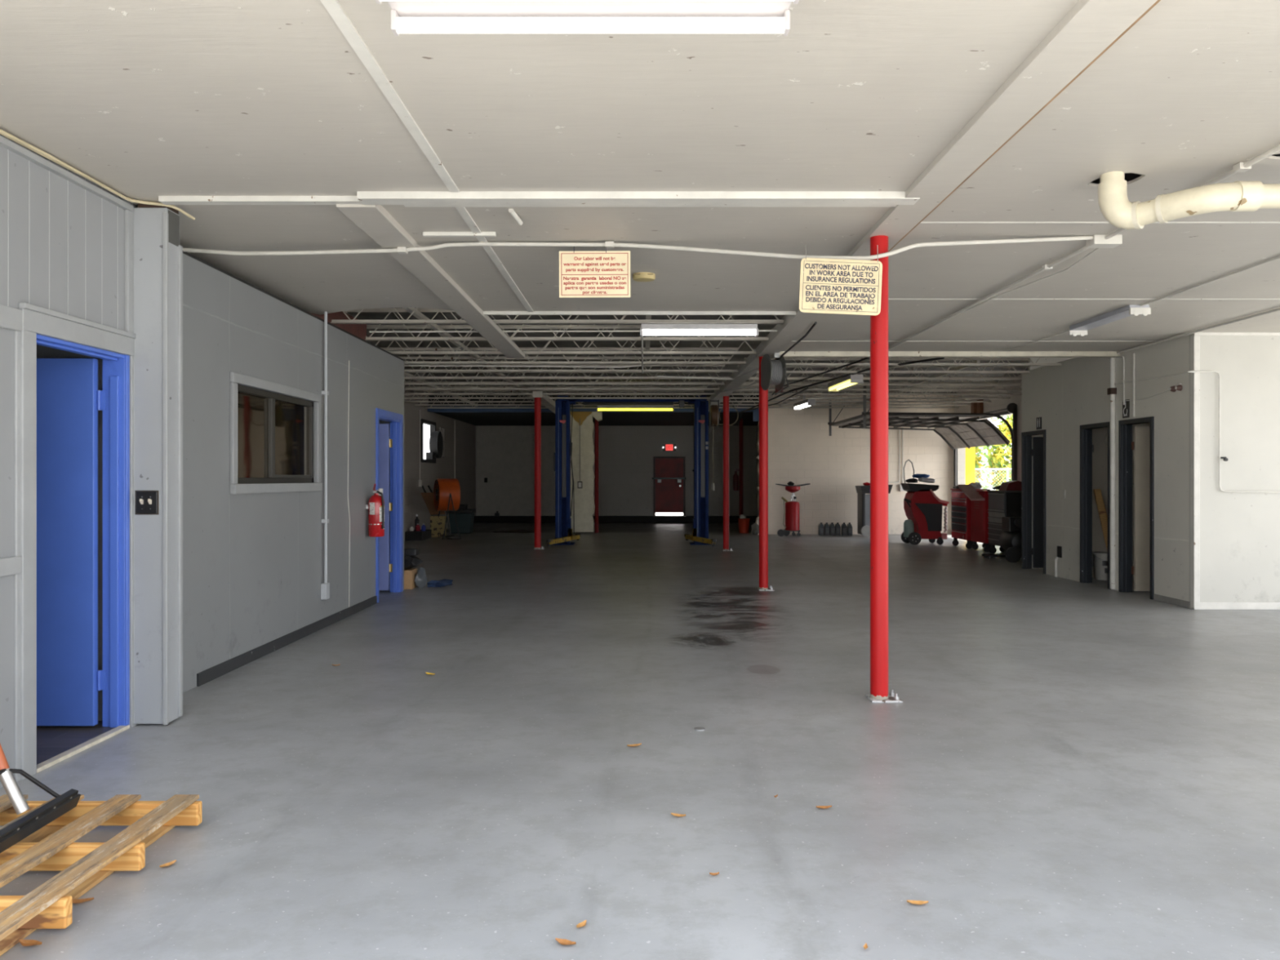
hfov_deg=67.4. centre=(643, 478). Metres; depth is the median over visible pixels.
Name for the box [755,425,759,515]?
wall
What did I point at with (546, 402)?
lift
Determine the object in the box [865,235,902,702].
post
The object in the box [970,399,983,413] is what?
garage door opener
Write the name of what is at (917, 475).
cloth
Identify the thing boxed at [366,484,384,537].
fire extinguisher
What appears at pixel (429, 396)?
wall
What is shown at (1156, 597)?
baseboard
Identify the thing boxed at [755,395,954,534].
wall
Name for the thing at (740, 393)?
joist
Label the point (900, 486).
conduit
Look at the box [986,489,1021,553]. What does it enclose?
tool cart
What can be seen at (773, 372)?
hose reel
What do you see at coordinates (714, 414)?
reel
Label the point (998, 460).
shrub
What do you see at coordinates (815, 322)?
cable
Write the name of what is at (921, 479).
towel
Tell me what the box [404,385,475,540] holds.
wall
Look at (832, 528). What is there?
jug
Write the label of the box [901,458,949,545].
machine
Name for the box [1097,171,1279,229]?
drain pipe
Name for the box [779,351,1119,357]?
trim
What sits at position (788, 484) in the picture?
tray
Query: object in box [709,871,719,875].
dry leaf
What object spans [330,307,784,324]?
joist
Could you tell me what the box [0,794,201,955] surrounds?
pallet
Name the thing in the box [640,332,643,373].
conduit
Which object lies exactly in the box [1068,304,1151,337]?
lamp
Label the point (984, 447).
tree
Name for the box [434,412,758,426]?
ceiling
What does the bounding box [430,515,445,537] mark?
carton
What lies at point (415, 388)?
joist
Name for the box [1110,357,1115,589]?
conduit
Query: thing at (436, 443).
wall fan
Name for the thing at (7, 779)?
socket
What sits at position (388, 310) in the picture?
joist
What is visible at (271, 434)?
window
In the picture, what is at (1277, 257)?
conduit
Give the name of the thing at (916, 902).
dry leaf
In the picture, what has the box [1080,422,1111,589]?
door frame
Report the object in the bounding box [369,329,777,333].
conduit
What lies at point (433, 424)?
window
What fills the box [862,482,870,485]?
clamp
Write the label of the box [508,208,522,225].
pipe stub
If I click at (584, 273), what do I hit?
hanging sign
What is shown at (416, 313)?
joist bridging
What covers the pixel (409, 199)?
trim
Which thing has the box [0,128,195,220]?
cable
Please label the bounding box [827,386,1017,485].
door
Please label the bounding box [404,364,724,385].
joist
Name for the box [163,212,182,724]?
trim
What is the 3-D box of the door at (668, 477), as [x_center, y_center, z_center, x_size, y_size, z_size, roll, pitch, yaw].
[0.800,0.250,30.742,1.080,1.900,0.115,0,0,0]
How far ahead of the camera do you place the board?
16.86 m
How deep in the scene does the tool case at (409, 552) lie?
12.20 m
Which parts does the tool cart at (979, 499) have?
slanted lid, drawer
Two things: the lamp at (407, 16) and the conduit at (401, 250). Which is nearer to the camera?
the lamp at (407, 16)
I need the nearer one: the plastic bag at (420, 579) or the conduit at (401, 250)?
the conduit at (401, 250)
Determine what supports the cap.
on the column at (148, 221)
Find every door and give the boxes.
[36,333,129,727]
[375,408,403,603]
[652,456,685,515]
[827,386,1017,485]
[1021,429,1045,573]
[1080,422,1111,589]
[1118,416,1154,599]
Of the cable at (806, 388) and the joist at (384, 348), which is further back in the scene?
the cable at (806, 388)
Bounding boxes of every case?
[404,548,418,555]
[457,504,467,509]
[905,478,917,483]
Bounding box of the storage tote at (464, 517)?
[448,508,475,533]
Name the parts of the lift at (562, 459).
lift arm, plate, lift arm, lift arm, plate, lift arm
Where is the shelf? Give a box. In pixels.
[404,529,431,540]
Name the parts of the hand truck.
brown panel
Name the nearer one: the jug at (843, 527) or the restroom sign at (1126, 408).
the restroom sign at (1126, 408)
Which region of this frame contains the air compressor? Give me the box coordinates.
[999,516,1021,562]
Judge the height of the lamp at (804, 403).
0.255 m
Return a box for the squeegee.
[0,743,80,853]
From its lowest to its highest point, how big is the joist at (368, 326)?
0.360 m
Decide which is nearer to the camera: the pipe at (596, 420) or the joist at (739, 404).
the joist at (739, 404)
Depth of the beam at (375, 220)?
6.97 m
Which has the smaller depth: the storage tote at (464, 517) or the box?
the box
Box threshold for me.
[36,724,129,773]
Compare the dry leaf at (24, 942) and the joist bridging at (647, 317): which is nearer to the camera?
the dry leaf at (24, 942)
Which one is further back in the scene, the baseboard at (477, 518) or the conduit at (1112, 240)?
the baseboard at (477, 518)
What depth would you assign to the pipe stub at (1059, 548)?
13.64 m
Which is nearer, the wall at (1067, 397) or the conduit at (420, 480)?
the wall at (1067, 397)
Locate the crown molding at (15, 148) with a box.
[0,135,133,211]
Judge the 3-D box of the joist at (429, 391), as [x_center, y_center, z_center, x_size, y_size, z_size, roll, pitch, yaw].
[-1.995,-1.893,22.600,6.810,0.360,0.090,0,0,0]
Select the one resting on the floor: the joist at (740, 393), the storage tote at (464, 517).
the storage tote at (464, 517)
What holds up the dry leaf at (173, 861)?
on the floor
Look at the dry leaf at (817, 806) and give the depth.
4.06 m
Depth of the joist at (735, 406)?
23.59 m
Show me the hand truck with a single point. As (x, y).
(428, 498)
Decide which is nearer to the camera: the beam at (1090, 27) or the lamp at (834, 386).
the beam at (1090, 27)
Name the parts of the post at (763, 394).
plate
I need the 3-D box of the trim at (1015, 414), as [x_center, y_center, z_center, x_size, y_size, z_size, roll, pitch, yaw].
[7.720,-0.025,21.870,0.080,2.850,3.860,0,0,0]
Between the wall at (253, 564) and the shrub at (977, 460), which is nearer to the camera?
the wall at (253, 564)
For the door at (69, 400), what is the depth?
5.31 m
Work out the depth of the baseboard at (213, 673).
7.80 m
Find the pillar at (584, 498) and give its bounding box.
[570,411,602,532]
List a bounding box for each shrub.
[974,446,983,482]
[986,414,1012,486]
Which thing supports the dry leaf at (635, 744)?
on the floor
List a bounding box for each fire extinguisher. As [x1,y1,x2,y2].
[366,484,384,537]
[733,469,739,490]
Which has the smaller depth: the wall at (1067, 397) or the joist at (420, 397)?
the wall at (1067, 397)
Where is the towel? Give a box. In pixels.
[918,477,934,483]
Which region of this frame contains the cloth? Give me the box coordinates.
[911,473,929,478]
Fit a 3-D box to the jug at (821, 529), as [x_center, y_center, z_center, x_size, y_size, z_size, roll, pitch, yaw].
[4.362,1.242,23.619,0.113,0.315,0.182,0,0,0]
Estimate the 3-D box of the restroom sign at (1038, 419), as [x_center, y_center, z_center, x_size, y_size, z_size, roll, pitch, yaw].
[5.883,-0.820,14.300,0.014,0.180,0.170,0,0,0]
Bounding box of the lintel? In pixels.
[427,408,759,421]
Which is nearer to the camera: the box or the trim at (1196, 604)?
the trim at (1196, 604)
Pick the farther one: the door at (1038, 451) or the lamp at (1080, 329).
the door at (1038, 451)
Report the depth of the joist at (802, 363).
13.49 m
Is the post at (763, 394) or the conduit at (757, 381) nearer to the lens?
the post at (763, 394)
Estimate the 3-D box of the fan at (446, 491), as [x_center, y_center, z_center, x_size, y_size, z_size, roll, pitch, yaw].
[-4.600,0.699,22.400,0.480,1.388,1.068,0,0,-23]
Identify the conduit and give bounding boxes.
[182,235,1093,260]
[320,311,329,599]
[347,360,350,607]
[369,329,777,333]
[404,364,641,368]
[418,409,422,486]
[454,420,455,478]
[577,417,582,488]
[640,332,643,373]
[657,367,759,379]
[718,379,759,395]
[888,144,1279,351]
[888,248,1099,347]
[888,429,899,482]
[899,426,906,491]
[1006,329,1068,351]
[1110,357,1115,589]
[1114,355,1124,404]
[1114,370,1279,493]
[1114,390,1168,401]
[1116,307,1279,354]
[1133,353,1134,416]
[1139,256,1279,306]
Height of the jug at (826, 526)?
0.315 m
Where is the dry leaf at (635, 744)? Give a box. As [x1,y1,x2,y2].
[626,742,641,746]
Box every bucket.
[737,514,750,533]
[1092,551,1107,580]
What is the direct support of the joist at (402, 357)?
attached to the wall at (415, 504)
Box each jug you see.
[818,522,824,535]
[823,522,829,535]
[829,522,835,535]
[835,522,840,535]
[840,522,847,535]
[846,522,852,535]
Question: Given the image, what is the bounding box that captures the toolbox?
[999,480,1021,490]
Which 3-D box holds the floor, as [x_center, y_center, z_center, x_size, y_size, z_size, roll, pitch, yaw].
[1.650,1.494,16.300,16.500,0.212,29.400,0,0,0]
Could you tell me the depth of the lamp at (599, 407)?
22.12 m
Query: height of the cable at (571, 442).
2.280 m
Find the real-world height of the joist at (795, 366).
0.360 m
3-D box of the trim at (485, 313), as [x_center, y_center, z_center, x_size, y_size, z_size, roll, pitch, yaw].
[-0.040,-1.552,8.980,2.920,0.045,0.040,0,0,0]
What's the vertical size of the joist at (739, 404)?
0.360 m
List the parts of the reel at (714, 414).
cord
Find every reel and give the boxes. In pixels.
[709,400,737,490]
[760,352,789,395]
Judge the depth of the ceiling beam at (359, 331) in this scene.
10.22 m
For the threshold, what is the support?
on the floor
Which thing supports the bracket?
attached to the wall at (1067, 397)
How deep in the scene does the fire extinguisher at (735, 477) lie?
27.14 m
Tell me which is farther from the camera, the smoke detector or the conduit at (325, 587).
the conduit at (325, 587)
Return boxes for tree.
[977,415,1011,489]
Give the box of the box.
[404,568,417,589]
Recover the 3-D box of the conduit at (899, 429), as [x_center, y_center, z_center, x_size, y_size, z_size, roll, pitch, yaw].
[6.195,-0.620,23.970,0.390,1.460,0.020,0,0,0]
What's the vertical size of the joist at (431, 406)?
0.360 m
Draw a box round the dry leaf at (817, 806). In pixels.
[816,805,831,808]
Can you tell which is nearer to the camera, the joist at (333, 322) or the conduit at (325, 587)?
the conduit at (325, 587)
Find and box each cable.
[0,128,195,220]
[0,133,174,205]
[570,442,574,533]
[737,387,808,426]
[739,357,944,413]
[771,357,869,395]
[776,321,817,359]
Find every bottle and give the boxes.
[414,514,418,530]
[415,524,420,530]
[421,524,426,530]
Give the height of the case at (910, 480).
0.095 m
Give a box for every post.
[533,397,544,549]
[722,395,733,551]
[757,356,774,591]
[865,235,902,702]
[965,446,974,484]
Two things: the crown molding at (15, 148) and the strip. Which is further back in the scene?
the strip
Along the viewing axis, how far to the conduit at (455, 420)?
27.29 m
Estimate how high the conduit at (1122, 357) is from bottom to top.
0.609 m
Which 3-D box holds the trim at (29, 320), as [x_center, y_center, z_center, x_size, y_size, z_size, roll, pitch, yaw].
[-2.884,-0.065,3.990,0.032,2.930,2.980,0,0,0]
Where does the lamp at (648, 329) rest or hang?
hanging from the joist at (333, 322)
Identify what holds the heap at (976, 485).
on the tool cart at (961, 503)
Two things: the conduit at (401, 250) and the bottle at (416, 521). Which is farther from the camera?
the bottle at (416, 521)
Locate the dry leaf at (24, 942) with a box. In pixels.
[18,939,42,946]
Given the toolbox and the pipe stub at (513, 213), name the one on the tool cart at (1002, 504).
the toolbox
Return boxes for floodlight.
[1168,383,1182,391]
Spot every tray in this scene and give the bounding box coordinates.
[775,483,810,486]
[855,484,893,493]
[901,483,938,492]
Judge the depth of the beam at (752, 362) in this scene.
15.25 m
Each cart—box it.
[855,484,893,537]
[957,484,1004,552]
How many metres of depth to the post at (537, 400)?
18.99 m
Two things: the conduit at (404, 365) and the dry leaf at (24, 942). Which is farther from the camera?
the conduit at (404, 365)
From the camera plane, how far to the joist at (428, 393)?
19.09 m
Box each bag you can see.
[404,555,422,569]
[414,566,426,587]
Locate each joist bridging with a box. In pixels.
[402,307,544,406]
[404,372,478,406]
[645,315,651,350]
[779,357,870,406]
[852,360,979,406]
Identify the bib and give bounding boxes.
[1220,457,1228,461]
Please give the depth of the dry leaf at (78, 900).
3.17 m
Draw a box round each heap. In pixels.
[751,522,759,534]
[968,482,982,488]
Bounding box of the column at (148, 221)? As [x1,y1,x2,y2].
[133,207,179,724]
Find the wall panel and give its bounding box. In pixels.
[476,425,555,515]
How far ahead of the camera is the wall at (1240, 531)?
10.27 m
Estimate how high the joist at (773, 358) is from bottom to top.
0.360 m
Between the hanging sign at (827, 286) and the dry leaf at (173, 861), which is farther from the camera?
the hanging sign at (827, 286)
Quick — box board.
[982,553,1004,558]
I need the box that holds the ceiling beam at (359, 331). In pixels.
[311,311,366,341]
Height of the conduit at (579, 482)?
1.750 m
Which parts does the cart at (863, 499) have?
frame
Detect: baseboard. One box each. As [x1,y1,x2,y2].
[196,595,377,686]
[473,515,757,522]
[1153,593,1190,608]
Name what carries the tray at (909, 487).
on the machine
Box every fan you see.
[426,426,444,459]
[433,478,461,539]
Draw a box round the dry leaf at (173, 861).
[159,859,176,866]
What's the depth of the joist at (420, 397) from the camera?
20.29 m
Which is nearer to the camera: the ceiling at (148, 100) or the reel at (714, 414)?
the ceiling at (148, 100)
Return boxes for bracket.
[1106,387,1116,395]
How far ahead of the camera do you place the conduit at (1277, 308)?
9.89 m
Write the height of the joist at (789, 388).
0.360 m
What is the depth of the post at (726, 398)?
18.55 m
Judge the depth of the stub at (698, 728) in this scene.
5.34 m
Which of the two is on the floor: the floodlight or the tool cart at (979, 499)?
the tool cart at (979, 499)
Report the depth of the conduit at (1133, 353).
11.49 m
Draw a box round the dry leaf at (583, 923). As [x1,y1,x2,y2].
[576,920,586,928]
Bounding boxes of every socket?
[0,768,29,814]
[1068,328,1087,337]
[1128,307,1151,316]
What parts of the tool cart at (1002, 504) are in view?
drawer, drawer, drawer, drawer, drawer, drawer, drawer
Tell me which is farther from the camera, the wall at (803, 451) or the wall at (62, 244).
the wall at (803, 451)
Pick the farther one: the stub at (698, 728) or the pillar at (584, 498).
the pillar at (584, 498)
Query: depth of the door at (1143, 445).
11.76 m
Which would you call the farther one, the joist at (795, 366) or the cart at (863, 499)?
the cart at (863, 499)
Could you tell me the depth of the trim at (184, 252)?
7.84 m
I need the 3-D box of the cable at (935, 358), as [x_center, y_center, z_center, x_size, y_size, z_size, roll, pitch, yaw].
[2.812,-1.560,17.207,0.513,0.149,9.654,0,0,-10]
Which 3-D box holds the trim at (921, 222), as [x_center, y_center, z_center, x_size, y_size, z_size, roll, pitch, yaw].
[5.580,-1.560,8.375,7.840,0.008,5.066,0,0,0]
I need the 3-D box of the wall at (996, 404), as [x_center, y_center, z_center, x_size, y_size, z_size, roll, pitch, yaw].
[7.850,-0.360,22.850,0.200,3.520,15.900,0,0,0]
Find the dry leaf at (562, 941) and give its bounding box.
[555,937,576,945]
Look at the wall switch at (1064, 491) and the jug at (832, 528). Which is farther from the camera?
the jug at (832, 528)
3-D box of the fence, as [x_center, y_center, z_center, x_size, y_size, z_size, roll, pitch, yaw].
[13.983,0.500,35.757,9.700,1.800,0.080,0,0,21]
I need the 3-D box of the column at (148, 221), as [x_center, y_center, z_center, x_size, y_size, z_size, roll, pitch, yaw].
[-2.897,-0.065,5.500,0.405,2.930,0.160,0,0,0]
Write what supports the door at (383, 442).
in the wall at (253, 564)
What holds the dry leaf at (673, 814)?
on the floor
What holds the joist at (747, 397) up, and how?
attached to the beam at (752, 362)
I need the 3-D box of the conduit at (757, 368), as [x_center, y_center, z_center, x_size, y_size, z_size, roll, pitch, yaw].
[1.359,-1.500,13.481,0.959,0.126,3.103,0,0,-29]
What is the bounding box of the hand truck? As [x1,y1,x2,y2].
[421,484,454,537]
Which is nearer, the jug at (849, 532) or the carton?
the carton
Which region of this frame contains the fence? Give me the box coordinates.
[974,467,1011,489]
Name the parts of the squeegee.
handle, rubber blade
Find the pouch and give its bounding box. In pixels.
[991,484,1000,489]
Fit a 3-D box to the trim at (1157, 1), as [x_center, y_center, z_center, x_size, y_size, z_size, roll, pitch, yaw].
[1.646,-1.544,4.900,0.012,0.032,6.600,0,0,0]
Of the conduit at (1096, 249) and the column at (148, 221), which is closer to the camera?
the column at (148, 221)
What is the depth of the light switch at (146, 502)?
5.41 m
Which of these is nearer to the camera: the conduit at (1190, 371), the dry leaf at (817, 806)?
the dry leaf at (817, 806)
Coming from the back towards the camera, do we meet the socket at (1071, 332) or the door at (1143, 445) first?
the door at (1143, 445)
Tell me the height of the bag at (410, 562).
0.206 m
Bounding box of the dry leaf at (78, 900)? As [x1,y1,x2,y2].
[72,897,93,903]
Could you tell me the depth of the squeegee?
3.49 m
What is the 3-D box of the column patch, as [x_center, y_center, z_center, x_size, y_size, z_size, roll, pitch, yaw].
[-2.694,-1.430,5.500,0.004,0.180,0.130,0,0,0]
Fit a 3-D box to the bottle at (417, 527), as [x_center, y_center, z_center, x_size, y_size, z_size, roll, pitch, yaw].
[-5.180,1.120,22.000,0.100,0.160,0.098,0,0,0]
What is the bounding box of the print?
[1102,560,1107,573]
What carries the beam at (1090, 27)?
attached to the ceiling at (148, 100)
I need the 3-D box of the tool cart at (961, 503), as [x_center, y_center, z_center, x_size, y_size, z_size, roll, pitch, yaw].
[6.617,0.805,19.500,0.486,1.190,0.980,0,0,0]
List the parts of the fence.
rail, fence post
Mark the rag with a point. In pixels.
(444, 582)
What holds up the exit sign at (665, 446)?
attached to the wall at (626, 454)
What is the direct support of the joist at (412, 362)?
attached to the wall at (415, 504)
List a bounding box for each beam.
[336,204,524,358]
[706,348,772,411]
[755,0,1157,358]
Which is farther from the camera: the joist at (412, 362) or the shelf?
the shelf
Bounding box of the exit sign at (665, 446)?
[662,444,676,450]
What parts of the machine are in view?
refrigerant tank, panel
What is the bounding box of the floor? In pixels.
[0,522,1279,959]
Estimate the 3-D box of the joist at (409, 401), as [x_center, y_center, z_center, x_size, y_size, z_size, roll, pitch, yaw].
[-1.995,-1.877,21.450,6.810,0.360,0.090,0,0,0]
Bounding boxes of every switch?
[134,490,159,515]
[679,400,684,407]
[1062,489,1065,498]
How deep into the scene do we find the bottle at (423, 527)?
21.97 m
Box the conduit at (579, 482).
[577,417,582,488]
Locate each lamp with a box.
[374,0,799,35]
[596,390,674,411]
[640,324,758,337]
[793,395,815,409]
[827,373,863,391]
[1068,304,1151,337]
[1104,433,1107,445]
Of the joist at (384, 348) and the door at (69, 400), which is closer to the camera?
the door at (69, 400)
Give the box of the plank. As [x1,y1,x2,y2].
[1093,488,1107,551]
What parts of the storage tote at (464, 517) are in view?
lid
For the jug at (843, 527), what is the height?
0.315 m
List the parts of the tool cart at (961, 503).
drawer, drawer, drawer, drawer, drawer, drawer, drawer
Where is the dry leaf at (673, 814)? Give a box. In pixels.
[671,813,685,816]
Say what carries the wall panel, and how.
attached to the wall at (626, 454)
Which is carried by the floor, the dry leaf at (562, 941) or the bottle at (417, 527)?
the dry leaf at (562, 941)
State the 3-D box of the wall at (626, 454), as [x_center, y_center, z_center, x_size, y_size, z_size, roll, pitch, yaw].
[-0.200,-0.360,30.900,10.400,3.520,0.200,0,0,0]
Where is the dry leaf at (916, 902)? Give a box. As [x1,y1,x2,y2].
[906,899,928,904]
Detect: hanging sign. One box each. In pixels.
[559,246,630,297]
[799,244,882,315]
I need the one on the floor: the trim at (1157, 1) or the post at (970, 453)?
the post at (970, 453)
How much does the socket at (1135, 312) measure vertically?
0.075 m
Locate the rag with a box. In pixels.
[426,578,453,586]
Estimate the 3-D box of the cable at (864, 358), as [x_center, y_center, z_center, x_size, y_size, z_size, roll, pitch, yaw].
[2.480,-1.475,14.041,0.115,0.172,4.174,0,0,-10]
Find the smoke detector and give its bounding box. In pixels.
[632,272,655,281]
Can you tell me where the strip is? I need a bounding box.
[422,231,496,236]
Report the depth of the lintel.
23.95 m
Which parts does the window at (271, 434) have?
pane, frame, sash, pane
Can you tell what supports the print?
attached to the paint bucket at (1100, 558)
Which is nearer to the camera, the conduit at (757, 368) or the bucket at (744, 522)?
the conduit at (757, 368)
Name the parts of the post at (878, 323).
plate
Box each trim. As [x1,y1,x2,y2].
[0,209,137,782]
[158,191,919,207]
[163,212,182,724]
[182,250,403,360]
[320,0,533,312]
[483,311,795,315]
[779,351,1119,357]
[888,0,1160,252]
[888,222,1279,299]
[953,408,1017,486]
[1191,332,1279,609]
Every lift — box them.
[532,391,555,413]
[546,395,716,546]
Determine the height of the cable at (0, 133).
0.021 m
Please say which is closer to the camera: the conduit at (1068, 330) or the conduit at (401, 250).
the conduit at (401, 250)
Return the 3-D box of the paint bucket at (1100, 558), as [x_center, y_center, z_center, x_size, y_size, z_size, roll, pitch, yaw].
[6.380,1.212,13.296,0.320,0.375,0.318,0,0,0]
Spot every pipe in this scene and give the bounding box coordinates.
[595,418,598,533]
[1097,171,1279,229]
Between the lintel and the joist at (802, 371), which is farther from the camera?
the lintel
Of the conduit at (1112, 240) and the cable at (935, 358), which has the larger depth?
the cable at (935, 358)
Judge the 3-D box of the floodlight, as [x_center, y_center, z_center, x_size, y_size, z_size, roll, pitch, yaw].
[5.853,-0.998,10.560,0.075,0.085,0.190,0,0,0]
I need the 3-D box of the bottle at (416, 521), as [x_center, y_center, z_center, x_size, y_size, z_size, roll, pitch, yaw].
[-5.250,1.020,22.200,0.100,0.360,0.098,0,0,0]
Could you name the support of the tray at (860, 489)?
on the cart at (863, 499)
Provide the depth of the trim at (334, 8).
4.07 m
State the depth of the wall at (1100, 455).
13.55 m
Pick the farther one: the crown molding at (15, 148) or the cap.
the cap
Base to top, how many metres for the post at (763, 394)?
2.925 m
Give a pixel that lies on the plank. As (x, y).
(1098, 495)
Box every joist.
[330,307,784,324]
[343,307,768,341]
[366,324,755,354]
[381,347,737,372]
[385,341,746,364]
[399,356,730,379]
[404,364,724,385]
[404,372,719,390]
[404,376,715,395]
[404,382,711,399]
[404,386,706,402]
[413,390,703,405]
[425,395,693,408]
[714,390,974,405]
[717,386,991,402]
[719,395,959,408]
[721,382,1010,399]
[726,376,1022,395]
[732,372,1022,391]
[737,364,1027,386]
[744,357,1027,380]
[753,349,1030,373]
[786,357,1062,365]
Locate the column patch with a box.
[168,209,179,246]
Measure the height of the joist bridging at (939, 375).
0.050 m
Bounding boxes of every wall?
[0,134,137,789]
[36,253,404,720]
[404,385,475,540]
[428,395,759,406]
[475,426,755,515]
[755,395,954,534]
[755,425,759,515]
[954,374,1022,484]
[1022,334,1189,601]
[1092,422,1150,591]
[1189,333,1279,608]
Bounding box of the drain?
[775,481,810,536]
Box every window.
[229,371,322,493]
[420,418,435,462]
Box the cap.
[137,203,178,214]
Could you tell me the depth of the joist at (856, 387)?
21.39 m
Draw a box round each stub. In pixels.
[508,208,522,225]
[693,726,705,730]
[1054,546,1062,577]
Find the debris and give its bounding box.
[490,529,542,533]
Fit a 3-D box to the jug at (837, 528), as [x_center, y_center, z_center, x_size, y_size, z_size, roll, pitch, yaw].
[4.766,1.242,23.619,0.113,0.315,0.182,0,0,0]
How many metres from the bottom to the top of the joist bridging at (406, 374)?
0.050 m
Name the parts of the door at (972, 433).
panel, panel, panel, panel, panel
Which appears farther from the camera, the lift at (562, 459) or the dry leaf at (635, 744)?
the lift at (562, 459)
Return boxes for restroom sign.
[1036,417,1041,429]
[1122,399,1129,417]
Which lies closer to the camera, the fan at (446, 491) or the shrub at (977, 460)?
the fan at (446, 491)
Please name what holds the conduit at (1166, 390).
attached to the wall at (1067, 397)
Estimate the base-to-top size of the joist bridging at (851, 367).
0.050 m
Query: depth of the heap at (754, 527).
24.00 m
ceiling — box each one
[0,0,1279,351]
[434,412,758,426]

